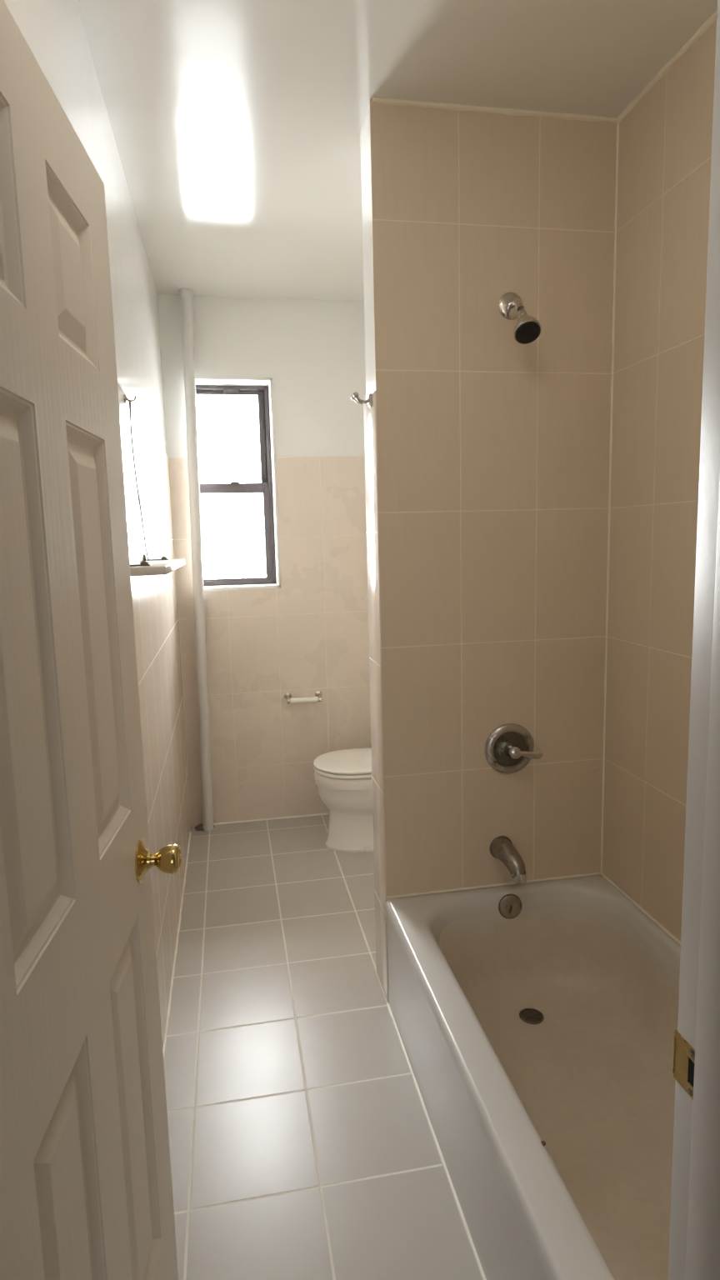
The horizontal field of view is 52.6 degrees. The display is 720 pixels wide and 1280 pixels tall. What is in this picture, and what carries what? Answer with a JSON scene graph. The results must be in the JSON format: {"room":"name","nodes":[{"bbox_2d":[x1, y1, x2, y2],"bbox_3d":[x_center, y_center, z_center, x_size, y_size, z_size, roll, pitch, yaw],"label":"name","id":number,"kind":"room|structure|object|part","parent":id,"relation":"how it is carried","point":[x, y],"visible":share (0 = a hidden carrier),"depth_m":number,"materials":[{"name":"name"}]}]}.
{"room":"bathroom","nodes":[
{"label":"bathroom","id":0,"kind":"room"},
{"bbox_2d":[4,0,190,1049],"bbox_3d":[-0.745,-0.139,2.246,0.150,2.701,3.483,-3,8,-10],"label":"wall","id":1,"kind":"structure","parent":0,"point":[53,31],"depth_m":2.34,"materials":[{"name":"beige paint"}]},
{"bbox_2d":[124,394,149,559],"bbox_3d":[-0.655,-0.470,2.167,0.033,0.465,0.229,-3,8,-10],"label":"hanging cord","id":2,"kind":"object","parent":1,"relation":"hanging from","point":[125,396],"visible":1,"depth_m":2.11,"materials":[{"name":"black metal"}]},
{"bbox_2d":[130,554,184,576],"bbox_3d":[-0.581,-0.219,2.069,0.120,0.045,0.780,-3,8,-10],"label":"wall shelf","id":3,"kind":"object","parent":1,"relation":"attached to","point":[163,566],"visible":0.73,"depth_m":1.76,"materials":[{"name":"white ceramic"}]},
{"bbox_2d":[162,831,191,1061],"bbox_3d":[-0.608,1.217,2.280,0.015,0.015,3.143,-3,8,-10],"label":"trim","id":4,"kind":"structure","parent":1,"relation":"attached to","point":[184,881],"depth_m":2.65,"materials":[{"name":"white tile"}]},
{"bbox_2d":[157,294,371,826],"bbox_3d":[-0.174,-0.394,3.975,1.618,2.701,0.250,-3,8,-10],"label":"wall","id":5,"kind":"structure","parent":0,"point":[307,635],"depth_m":3.81,"materials":[{"name":"beige tile"}]},
{"bbox_2d":[195,376,280,590],"bbox_3d":[-0.661,-0.801,3.816,0.430,1.060,0.218,-3,8,-10],"label":"window","id":6,"kind":"structure","parent":5,"relation":"in","point":[262,387],"depth_m":3.84,"materials":[{"name":"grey metal"}]},
{"bbox_3d":[-0.691,-1.050,3.855,0.391,0.529,0.028,-3,8,-10],"label":"sash","id":7,"kind":"part","parent":6,"relation":"part of","materials":[{"name":"white glass"}]},
{"bbox_3d":[-0.673,-0.569,3.890,0.391,0.527,0.028,-3,8,-10],"label":"sash","id":8,"kind":"part","parent":6,"relation":"part of","materials":[{"name":"white glass"}]},
{"bbox_2d":[213,812,329,824],"bbox_3d":[-0.135,0.961,4.037,1.330,0.015,0.015,-3,8,-10],"label":"trim","id":9,"kind":"structure","parent":5,"relation":"attached to","point":[328,812],"depth_m":3.97,"materials":[{"name":"white tile"}]},
{"bbox_2d":[284,690,322,704],"bbox_3d":[-0.299,0.307,3.884,0.205,0.052,0.068,-3,8,-10],"label":"toilet paper holder","id":10,"kind":"object","parent":5,"relation":"attached to","point":[318,694],"visible":1,"depth_m":3.86,"materials":[{"name":"white ceramic"}]},
{"bbox_3d":[-0.381,0.310,3.869,0.038,0.052,0.067,-3,8,-10],"label":"post","id":11,"kind":"part","parent":10,"relation":"part of","materials":[{"name":"silver metal"}]},
{"bbox_3d":[-0.217,0.302,3.898,0.038,0.052,0.067,-3,8,-10],"label":"post","id":12,"kind":"part","parent":10,"relation":"part of","materials":[{"name":"silver metal"}]},
{"bbox_2d":[163,814,482,1279],"bbox_3d":[-0.361,1.465,0.820,4.030,0.100,6.823,-3,8,-10],"label":"floor","id":13,"kind":"structure","parent":0,"point":[302,1145],"depth_m":2.03,"materials":[{"name":"white tile"}]},
{"bbox_2d":[179,288,214,831],"bbox_3d":[-0.839,-0.335,3.678,0.145,2.701,0.072,0,8,9],"label":"riser pipe","id":14,"kind":"object","parent":13,"relation":"on","point":[186,294],"visible":1,"depth_m":3.64,"materials":[{"name":"metal"}]},
{"bbox_2d":[313,747,374,852],"bbox_3d":[0.172,0.615,3.618,0.810,0.785,0.444,-3,8,-10],"label":"toilet","id":15,"kind":"object","parent":13,"relation":"on","point":[342,778],"visible":0.4,"depth_m":3.51,"materials":[{"name":"white ceramic"}]},
{"bbox_3d":[0.010,0.616,3.588,0.479,0.018,0.372,-3,8,-10],"label":"seat","id":16,"kind":"part","parent":15,"relation":"part of","materials":[{"name":"white plastic"}]},
{"bbox_3d":[0.011,0.592,3.585,0.485,0.023,0.374,-3,8,-10],"label":"lid","id":17,"kind":"part","parent":15,"relation":"part of","materials":[{"name":"white plastic"}]},
{"bbox_2d":[385,875,680,1279],"bbox_3d":[0.590,1.088,1.666,0.744,0.367,1.533,-3,8,-10],"label":"bathtub","id":18,"kind":"object","parent":13,"relation":"on","point":[537,1022],"visible":0.98,"depth_m":1.90,"materials":[{"name":"ceramic"}]},
{"bbox_2d":[386,1002,486,1279],"bbox_3d":[0.229,1.287,1.628,0.014,0.014,1.533,-3,8,-10],"label":"trim","id":19,"kind":"structure","parent":18,"relation":"attached to","point":[460,1211],"depth_m":1.78,"materials":[{"name":"white tile"}]},
{"bbox_3d":[0.483,0.857,2.338,0.073,0.073,0.016,-3,8,-10],"label":"overflow plate","id":20,"kind":"part","parent":18,"relation":"part of","materials":[{"name":"silver metal"}]},
{"bbox_2d":[76,0,717,301],"bbox_3d":[-0.430,-1.308,0.433,4.030,0.100,6.823,-3,8,-10],"label":"ceiling","id":21,"kind":"structure","parent":0,"point":[237,125],"depth_m":1.95,"materials":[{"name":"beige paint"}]},
{"bbox_2d":[360,99,616,1002],"bbox_3d":[0.411,-0.181,2.344,0.753,2.701,0.183,-3,8,-10],"label":"wall partition","id":22,"kind":"structure","parent":0,"point":[487,452],"depth_m":2.21,"materials":[{"name":"beige tile"}]},
{"bbox_2d":[350,391,372,407],"bbox_3d":[0.005,-0.712,2.162,0.058,0.040,0.053,-3,8,-10],"label":"robe hook","id":23,"kind":"object","parent":22,"relation":"attached to","point":[354,397],"visible":1,"depth_m":2.15,"materials":[{"name":"silver metal"}]},
{"bbox_3d":[0.029,-0.713,2.166,0.010,0.040,0.040,-3,8,-10],"label":"plate","id":24,"kind":"part","parent":23,"relation":"part of","materials":[{"name":"silver metal"}]},
{"bbox_2d":[490,835,526,884],"bbox_3d":[0.473,0.697,2.304,0.078,0.101,0.151,-3,8,-10],"label":"tub spout","id":25,"kind":"object","parent":22,"relation":"attached to","point":[502,847],"visible":1,"depth_m":2.28,"materials":[{"name":"silver metal"}]},
{"bbox_2d":[513,872,526,884],"bbox_3d":[0.496,0.736,2.258,0.040,0.034,0.043,-3,8,-10],"label":"outlet","id":26,"kind":"object","parent":25,"relation":"attached to","point":[518,877],"depth_m":2.24,"materials":[{"name":"silver metal"}]},
{"bbox_2d":[484,723,542,774],"bbox_3d":[0.486,0.352,2.301,0.168,0.166,0.069,-3,8,-10],"label":"shower valve","id":27,"kind":"object","parent":22,"relation":"attached to","point":[509,747],"visible":1,"depth_m":2.32,"materials":[{"name":"silver metal"}]},
{"bbox_3d":[0.530,0.360,2.286,0.087,0.033,0.017,-1,8,0],"label":"lever","id":28,"kind":"part","parent":27,"relation":"part of","materials":[{"name":"silver metal"}]},
{"bbox_2d":[498,291,541,344],"bbox_3d":[0.458,-0.925,2.069,0.084,0.175,0.174,-3,8,-10],"label":"shower","id":29,"kind":"object","parent":22,"relation":"attached to","point":[527,329],"visible":1,"depth_m":2.04,"materials":[{"name":"silver metal"}]},
{"bbox_3d":[0.452,-0.964,2.105,0.024,0.052,0.092,-3,8,-10],"label":"shower arm","id":30,"kind":"part","parent":29,"relation":"part of","materials":[{"name":"silver metal"}]},
{"bbox_2d":[602,18,716,941],"bbox_3d":[0.867,-0.192,2.340,0.160,2.701,3.381,-3,8,-10],"label":"wall","id":31,"kind":"structure","parent":0,"point":[665,142],"depth_m":2.04,"materials":[{"name":"beige tile"}]},
{"bbox_2d":[386,872,680,944],"bbox_3d":[0.589,0.904,1.650,0.744,0.012,1.528,-3,8,-10],"label":"trim","id":32,"kind":"structure","parent":31,"relation":"attached to","point":[612,883],"depth_m":2.36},
{"bbox_2d":[372,10,717,123],"bbox_3d":[0.537,-1.406,1.332,0.746,0.023,1.534,-3,8,-10],"label":"trim","id":33,"kind":"structure","parent":31,"relation":"attached to","point":[708,22],"depth_m":2.04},
{"bbox_2d":[600,122,619,872],"bbox_3d":[0.785,-0.368,2.293,0.011,2.334,0.011,-3,8,-10],"label":"trim","id":34,"kind":"structure","parent":31,"relation":"attached to","point":[617,123],"depth_m":2.28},
{"bbox_3d":[-0.633,0.110,0.446,3.498,2.701,0.148,-3,8,-10],"label":"wall","id":35,"kind":"structure","parent":0,"visible":0},
{"bbox_2d":[0,0,181,1279],"bbox_3d":[-0.332,0.376,0.887,0.142,2.022,0.672,-2,8,-5],"label":"door","id":36,"kind":"structure","parent":35,"relation":"in","point":[86,1187],"depth_m":0.82,"materials":[{"name":"white wood"}]},
{"bbox_3d":[-0.350,-0.416,0.637,0.035,0.189,0.175,-2,8,-5],"label":"panel","id":37,"kind":"part","parent":36,"relation":"part of","materials":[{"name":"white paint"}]},
{"bbox_3d":[-0.339,0.038,0.700,0.035,0.543,0.175,-2,8,-5],"label":"panel","id":38,"kind":"part","parent":36,"relation":"part of","materials":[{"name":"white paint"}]},
{"bbox_3d":[-0.321,0.753,0.800,0.035,0.569,0.175,-2,8,-5],"label":"panel","id":39,"kind":"part","parent":36,"relation":"part of","materials":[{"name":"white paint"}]},
{"bbox_3d":[-0.373,-0.454,0.909,0.035,0.189,0.175,-2,8,-5],"label":"panel","id":40,"kind":"part","parent":36,"relation":"part of","materials":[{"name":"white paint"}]},
{"bbox_3d":[-0.362,0.001,0.973,0.035,0.543,0.175,-2,8,-5],"label":"panel","id":41,"kind":"part","parent":36,"relation":"part of","materials":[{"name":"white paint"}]},
{"bbox_3d":[-0.344,0.716,1.072,0.035,0.569,0.175,-2,8,-5],"label":"panel","id":42,"kind":"part","parent":36,"relation":"part of","materials":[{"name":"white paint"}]},
{"bbox_3d":[-0.313,0.346,1.147,0.058,0.046,0.046,-2,8,-5],"label":"knob","id":43,"kind":"part","parent":36,"relation":"part of","materials":[{"name":"gold metal"}]},
{"bbox_2d":[667,0,719,1279],"bbox_3d":[0.011,0.372,0.588,0.784,2.111,0.170,-3,8,-10],"label":"trim","id":44,"kind":"structure","parent":35,"relation":"attached to","point":[694,1237],"depth_m":0.67,"materials":[{"name":"white paint"}]},
{"bbox_3d":[0.323,0.421,0.716,0.002,0.052,0.042,-3,8,-10],"label":"strike plate","id":45,"kind":"part","parent":44,"relation":"part of","materials":[{"name":"gold metal"}]}
]}

